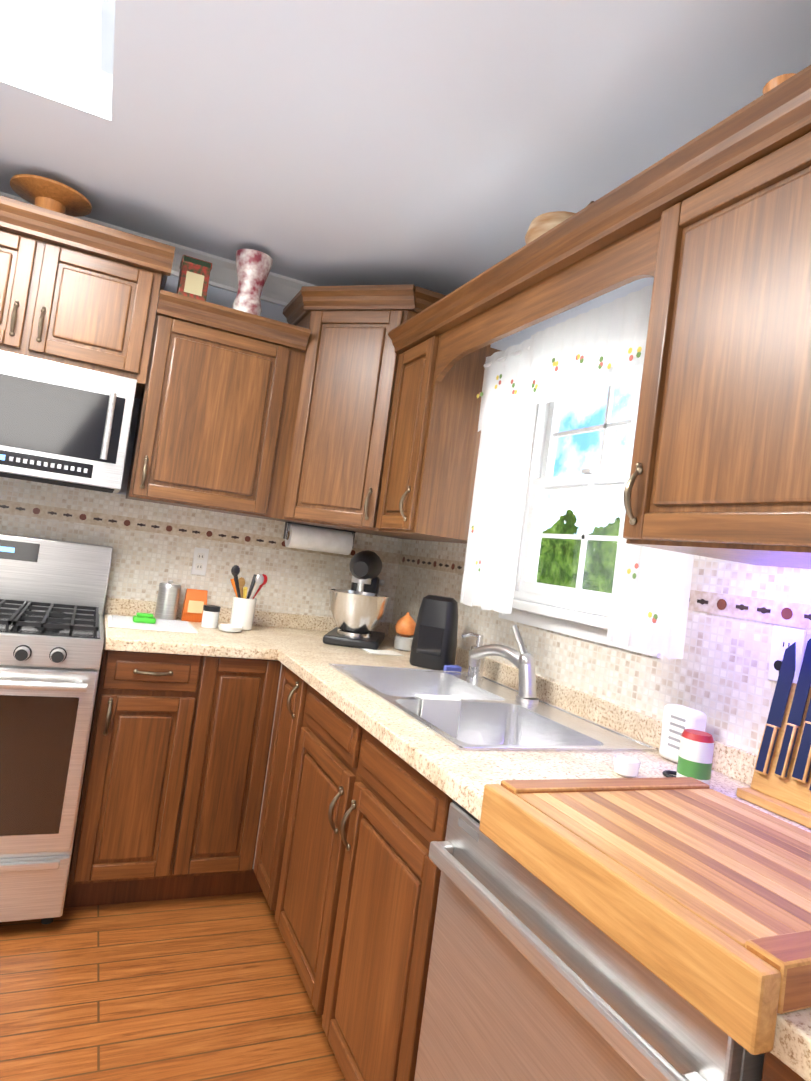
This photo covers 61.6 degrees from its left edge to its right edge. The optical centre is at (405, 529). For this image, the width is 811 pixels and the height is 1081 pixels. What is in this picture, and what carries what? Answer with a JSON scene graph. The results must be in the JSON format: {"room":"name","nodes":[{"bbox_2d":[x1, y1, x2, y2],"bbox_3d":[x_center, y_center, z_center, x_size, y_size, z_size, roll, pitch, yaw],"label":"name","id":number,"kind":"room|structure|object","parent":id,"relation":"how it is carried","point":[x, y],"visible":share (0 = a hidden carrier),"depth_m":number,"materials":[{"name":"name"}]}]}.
{"room":"kitchen","nodes":[
{"label":"kitchen","id":0,"kind":"room"},
{"bbox_2d":[0,892,345,1080],"bbox_3d":[-1.241,1.161,-0.302,5.070,0.060,5.800,9,-3,-24],"label":"floor","id":1,"kind":"structure","parent":0,"point":[209,988],"depth_m":1.88,"materials":[{"name":"brown wood"}]},
{"bbox_2d":[0,533,112,923],"bbox_3d":[-1.455,0.610,2.250,0.754,1.184,0.731,9,-3,-24],"label":"range","id":2,"kind":"object","parent":1,"relation":"on","point":[52,597],"visible":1,"depth_m":2.09,"materials":[{"name":"silver metal"}]},
{"bbox_2d":[64,645,805,1080],"bbox_3d":[-0.901,0.791,1.024,3.269,0.874,3.449,9,-3,-24],"label":"base cabinet","id":3,"kind":"object","parent":1,"relation":"on","point":[314,815],"visible":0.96,"depth_m":2.19,"materials":[{"name":"brown wood"}]},
{"bbox_2d":[103,597,810,1080],"bbox_3d":[-0.841,0.304,1.031,3.289,0.104,3.469,9,-3,-24],"label":"countertop","id":4,"kind":"structure","parent":3,"relation":"on","point":[299,647],"depth_m":1.75,"materials":[{"name":"stone"}]},
{"bbox_2d":[107,615,197,633],"bbox_3d":[-0.967,0.360,2.595,0.310,0.008,0.280,9,-3,-24],"label":"drying mat","id":5,"kind":"object","parent":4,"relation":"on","point":[115,621],"visible":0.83,"depth_m":2.54,"materials":[{"name":"white fabric"}]},
{"bbox_2d":[133,612,155,623],"bbox_3d":[-0.986,0.334,2.572,0.080,0.034,0.055,9,-3,-24],"label":"scrub brush","id":6,"kind":"object","parent":5,"relation":"on","point":[138,617],"visible":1,"depth_m":2.55,"materials":[{"name":"green plastic"}]},
{"bbox_2d":[155,580,180,619],"bbox_3d":[-0.975,0.288,2.793,0.088,0.165,0.088,9,-3,-24],"label":"steel canister","id":7,"kind":"object","parent":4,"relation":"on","point":[167,600],"visible":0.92,"depth_m":2.76,"materials":[{"name":"silver metal"}]},
{"bbox_2d":[181,588,207,621],"bbox_3d":[-0.879,0.318,2.842,0.092,0.135,0.051,9,-3,-24],"label":"snack bag","id":8,"kind":"object","parent":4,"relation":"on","point":[195,600],"visible":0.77,"depth_m":2.82,"materials":[{"name":"orange paper"}]},
{"bbox_2d":[201,605,220,627],"bbox_3d":[-0.788,0.352,2.753,0.068,0.085,0.068,9,-3,-24],"label":"jar","id":9,"kind":"object","parent":4,"relation":"on","point":[210,616],"visible":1,"depth_m":2.73,"materials":[{"name":"white"}]},
{"bbox_2d":[218,624,242,632],"bbox_3d":[-0.696,0.394,2.707,0.100,0.022,0.100,9,-3,-24],"label":"glass dish","id":10,"kind":"object","parent":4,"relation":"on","point":[233,628],"visible":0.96,"depth_m":2.68,"materials":[{"name":"white"}]},
{"bbox_2d":[230,565,266,629],"bbox_3d":[-0.662,0.283,2.825,0.159,0.261,0.114,9,-3,-24],"label":"utensil crock","id":11,"kind":"object","parent":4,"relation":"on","point":[243,608],"visible":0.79,"depth_m":2.79,"materials":[{"name":"white ceramic"}]},
{"bbox_2d":[323,550,389,649],"bbox_3d":[-0.189,0.283,2.896,0.361,0.393,0.429,9,-3,-24],"label":"stand mixer","id":12,"kind":"object","parent":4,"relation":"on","point":[358,609],"visible":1,"depth_m":2.74,"materials":[{"name":"black plastic"}]},
{"bbox_2d":[362,648,403,655],"bbox_3d":[-0.091,0.483,2.675,0.140,0.004,0.100,9,-3,-24],"label":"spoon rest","id":13,"kind":"object","parent":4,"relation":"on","point":[384,652],"visible":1,"depth_m":2.66,"materials":[{"name":"white ceramic"}]},
{"bbox_2d":[394,612,415,650],"bbox_3d":[0.001,0.424,2.847,0.094,0.158,0.094,9,-3,-24],"label":"jar","id":14,"kind":"object","parent":4,"relation":"on","point":[405,625],"visible":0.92,"depth_m":2.81,"materials":[{"name":"orange glass"}]},
{"bbox_2d":[409,595,457,669],"bbox_3d":[0.113,0.374,2.497,0.167,0.258,0.167,9,-3,-24],"label":"coffee brewer","id":15,"kind":"object","parent":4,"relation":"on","point":[434,644],"visible":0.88,"depth_m":2.44,"materials":[{"name":"black plastic"}]},
{"bbox_2d":[329,625,657,750],"bbox_3d":[0.183,0.465,1.937,0.551,0.391,0.888,9,-3,-24],"label":"sink","id":16,"kind":"object","parent":4,"relation":"in","point":[496,716],"visible":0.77,"depth_m":1.96,"materials":[{"name":"metal"}]},
{"bbox_2d":[415,694,460,737],"bbox_3d":[0.084,0.519,1.894,0.120,0.105,0.056,9,-3,-24],"label":"cloth","id":17,"kind":"object","parent":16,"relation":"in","point":[442,712],"visible":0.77,"depth_m":1.87,"materials":[{"name":"white fabric"}]},
{"bbox_2d":[443,665,461,671],"bbox_3d":[0.164,0.498,2.434,0.065,0.022,0.040,9,-3,-24],"label":"sponge","id":18,"kind":"object","parent":16,"relation":"on","point":[452,668],"visible":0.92,"depth_m":2.42,"materials":[{"name":"blue"}]},
{"bbox_2d":[613,755,640,777],"bbox_3d":[0.455,0.489,1.402,0.054,0.032,0.053,9,-3,-24],"label":"cup","id":19,"kind":"object","parent":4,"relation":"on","point":[626,766],"visible":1,"depth_m":1.38,"materials":[{"name":"white ceramic"}]},
{"bbox_2d":[479,777,810,1054],"bbox_3d":[0.428,0.475,0.950,0.453,0.081,0.500,9,-3,-24],"label":"cutting board","id":20,"kind":"object","parent":4,"relation":"on","point":[695,893],"visible":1,"depth_m":0.85,"materials":[{"name":"brown wood"}]},
{"bbox_2d":[662,770,676,776],"bbox_3d":[0.565,0.517,1.430,0.048,0.008,0.048,9,-3,-24],"label":"ring","id":21,"kind":"object","parent":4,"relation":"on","point":[666,773],"visible":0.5,"depth_m":1.44,"materials":[{"name":"black metal"}]},
{"bbox_2d":[659,704,705,762],"bbox_3d":[0.637,0.473,1.566,0.058,0.125,0.090,9,-3,-24],"label":"air freshener","id":22,"kind":"object","parent":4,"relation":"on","point":[677,720],"visible":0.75,"depth_m":1.55,"materials":[{"name":"white plastic"}]},
{"bbox_2d":[676,729,713,784],"bbox_3d":[0.581,0.464,1.365,0.063,0.112,0.063,9,-3,-24],"label":"can","id":23,"kind":"object","parent":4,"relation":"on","point":[695,755],"visible":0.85,"depth_m":1.34,"materials":[{"name":"white"}]},
{"bbox_2d":[736,639,810,828],"bbox_3d":[0.788,0.345,1.248,0.105,0.393,0.290,9,-3,-24],"label":"knife block","id":24,"kind":"object","parent":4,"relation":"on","point":[781,782],"visible":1,"depth_m":1.32,"materials":[{"name":"brown wood"}]},
{"bbox_2d":[414,800,763,1080],"bbox_3d":[0.398,0.966,1.059,0.632,0.872,0.607,9,-3,-24],"label":"dishwasher","id":25,"kind":"object","parent":1,"relation":"on","point":[531,977],"visible":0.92,"depth_m":0.96,"materials":[{"name":"silver metal"}]},
{"bbox_2d":[103,275,287,618],"bbox_3d":[-2.250,-0.126,2.346,5.070,2.440,0.100,9,-3,-24],"label":"wall","id":26,"kind":"structure","parent":0,"point":[226,298],"depth_m":2.91,"materials":[{"name":"grey paint"}]},
{"bbox_2d":[0,477,810,754],"bbox_3d":[-0.774,0.071,0.986,3.270,0.470,3.600,9,-3,-24],"label":"tile backsplash","id":27,"kind":"structure","parent":26,"relation":"attached to","point":[717,675],"depth_m":2.65,"materials":[{"name":"tile"}]},
{"bbox_2d":[191,547,208,575],"label":"outlet plates","id":28,"kind":"object","parent":27,"relation":"attached to","point":[199,564],"depth_m":2.90,"materials":[{"name":"white plastic"}]},
{"bbox_2d":[0,65,810,568],"bbox_3d":[-0.727,-0.664,1.130,3.269,1.063,3.349,9,-3,-24],"label":"upper cabinet","id":29,"kind":"object","parent":26,"relation":"attached to","point":[354,407],"visible":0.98,"depth_m":2.29,"materials":[{"name":"brown wood"}]},
{"bbox_2d":[10,174,91,216],"bbox_3d":[-1.260,-1.135,2.412,0.260,0.103,0.260,9,-3,-24],"label":"dish","id":30,"kind":"object","parent":29,"relation":"on","point":[47,193],"visible":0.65,"depth_m":2.36,"materials":[{"name":"brown wood"}]},
{"bbox_2d":[0,350,136,492],"bbox_3d":[-1.385,-0.388,2.419,0.740,0.399,0.466,9,-3,-24],"label":"microwave","id":31,"kind":"object","parent":29,"relation":"attached to","point":[61,424],"visible":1,"depth_m":2.32,"materials":[{"name":"silver metal"}]},
{"bbox_2d":[176,255,211,300],"bbox_3d":[-0.824,-0.948,2.640,0.111,0.178,0.096,9,-3,-24],"label":"decor","id":32,"kind":"object","parent":29,"relation":"on","point":[194,277],"visible":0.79,"depth_m":2.60,"materials":[{"name":"red"}]},
{"bbox_2d":[232,249,272,315],"bbox_3d":[-0.621,-0.959,2.716,0.148,0.260,0.148,9,-3,-24],"label":"vase","id":33,"kind":"object","parent":29,"relation":"on","point":[253,267],"visible":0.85,"depth_m":2.67,"materials":[{"name":"white ceramic"}]},
{"bbox_2d":[283,522,355,554],"bbox_3d":[-0.379,0.042,2.993,0.312,0.110,0.104,9,-3,-24],"label":"paper towel holder","id":34,"kind":"object","parent":29,"relation":"attached to","point":[316,538],"visible":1,"depth_m":2.95,"materials":[{"name":"white paper"}]},
{"bbox_2d":[525,201,593,244],"bbox_3d":[0.409,-0.783,1.819,0.184,0.125,0.284,9,-3,-24],"label":"teapot","id":35,"kind":"object","parent":29,"relation":"on","point":[541,224],"visible":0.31,"depth_m":1.75,"materials":[{"name":"beige ceramic"}]},
{"bbox_2d":[763,73,794,93],"bbox_3d":[0.661,-0.744,1.192,0.070,0.062,0.070,9,-3,-24],"label":"cup","id":36,"kind":"object","parent":29,"relation":"on","point":[773,83],"visible":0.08,"depth_m":1.17,"materials":[{"name":"orange"}]},
{"bbox_2d":[0,0,810,294],"bbox_3d":[-0.874,-1.582,-0.188,5.070,0.600,5.800,9,-3,-24],"label":"ceiling","id":37,"kind":"structure","parent":0,"point":[445,147],"depth_m":1.83,"materials":[{"name":"white paint"}]},
{"bbox_2d":[0,191,315,306],"bbox_3d":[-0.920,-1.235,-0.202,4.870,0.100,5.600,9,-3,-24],"label":"wall","id":38,"kind":"structure","parent":37,"relation":"attached to","point":[278,289],"depth_m":2.90,"materials":[{"name":"white paint"}]},
{"bbox_2d":[490,278,653,617],"bbox_3d":[1.165,0.266,0.769,0.100,2.440,5.600,9,-3,-24],"label":"wall","id":39,"kind":"structure","parent":0,"point":[517,338],"depth_m":2.30,"materials":[{"name":"grey paint"}]},
{"bbox_2d":[460,285,693,658],"bbox_3d":[0.424,-0.161,1.913,0.057,0.876,0.999,9,-3,-24],"label":"window curtain","id":40,"kind":"object","parent":39,"relation":"attached to","point":[602,346],"visible":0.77,"depth_m":1.94,"materials":[{"name":"white fabric"}]},
{"bbox_2d":[498,378,660,657],"bbox_3d":[0.583,-0.150,2.107,0.135,0.960,0.781,9,-3,-24],"label":"window","id":41,"kind":"structure","parent":39,"relation":"in","point":[541,482],"depth_m":2.21,"materials":[{"name":"white glass"}]},
{"bbox_2d":[774,660,781,671],"bbox_3d":[0.896,0.399,1.122,0.026,0.244,0.664,9,-3,-24],"label":"power cord","id":42,"kind":"object","parent":39,"relation":"attached to","point":[777,664],"visible":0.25,"depth_m":1.42,"materials":[{"name":"black plastic"}]},
{"bbox_2d":[768,626,805,683],"label":"outlet plates","id":43,"kind":"object","parent":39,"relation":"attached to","point":[783,638],"depth_m":1.43,"materials":[{"name":"white plastic"}]},
{"label":"outside","id":44,"kind":"structure","parent":0,"visible":0},
{"bbox_2d":[536,377,636,593],"bbox_3d":[5.272,-2.639,9.488,0.001,14.000,25.000,9,-3,-24],"label":"window glass","id":45,"kind":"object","parent":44,"point":[606,583],"depth_m":12.95,"materials":[{"name":"clear glass"}]}
]}

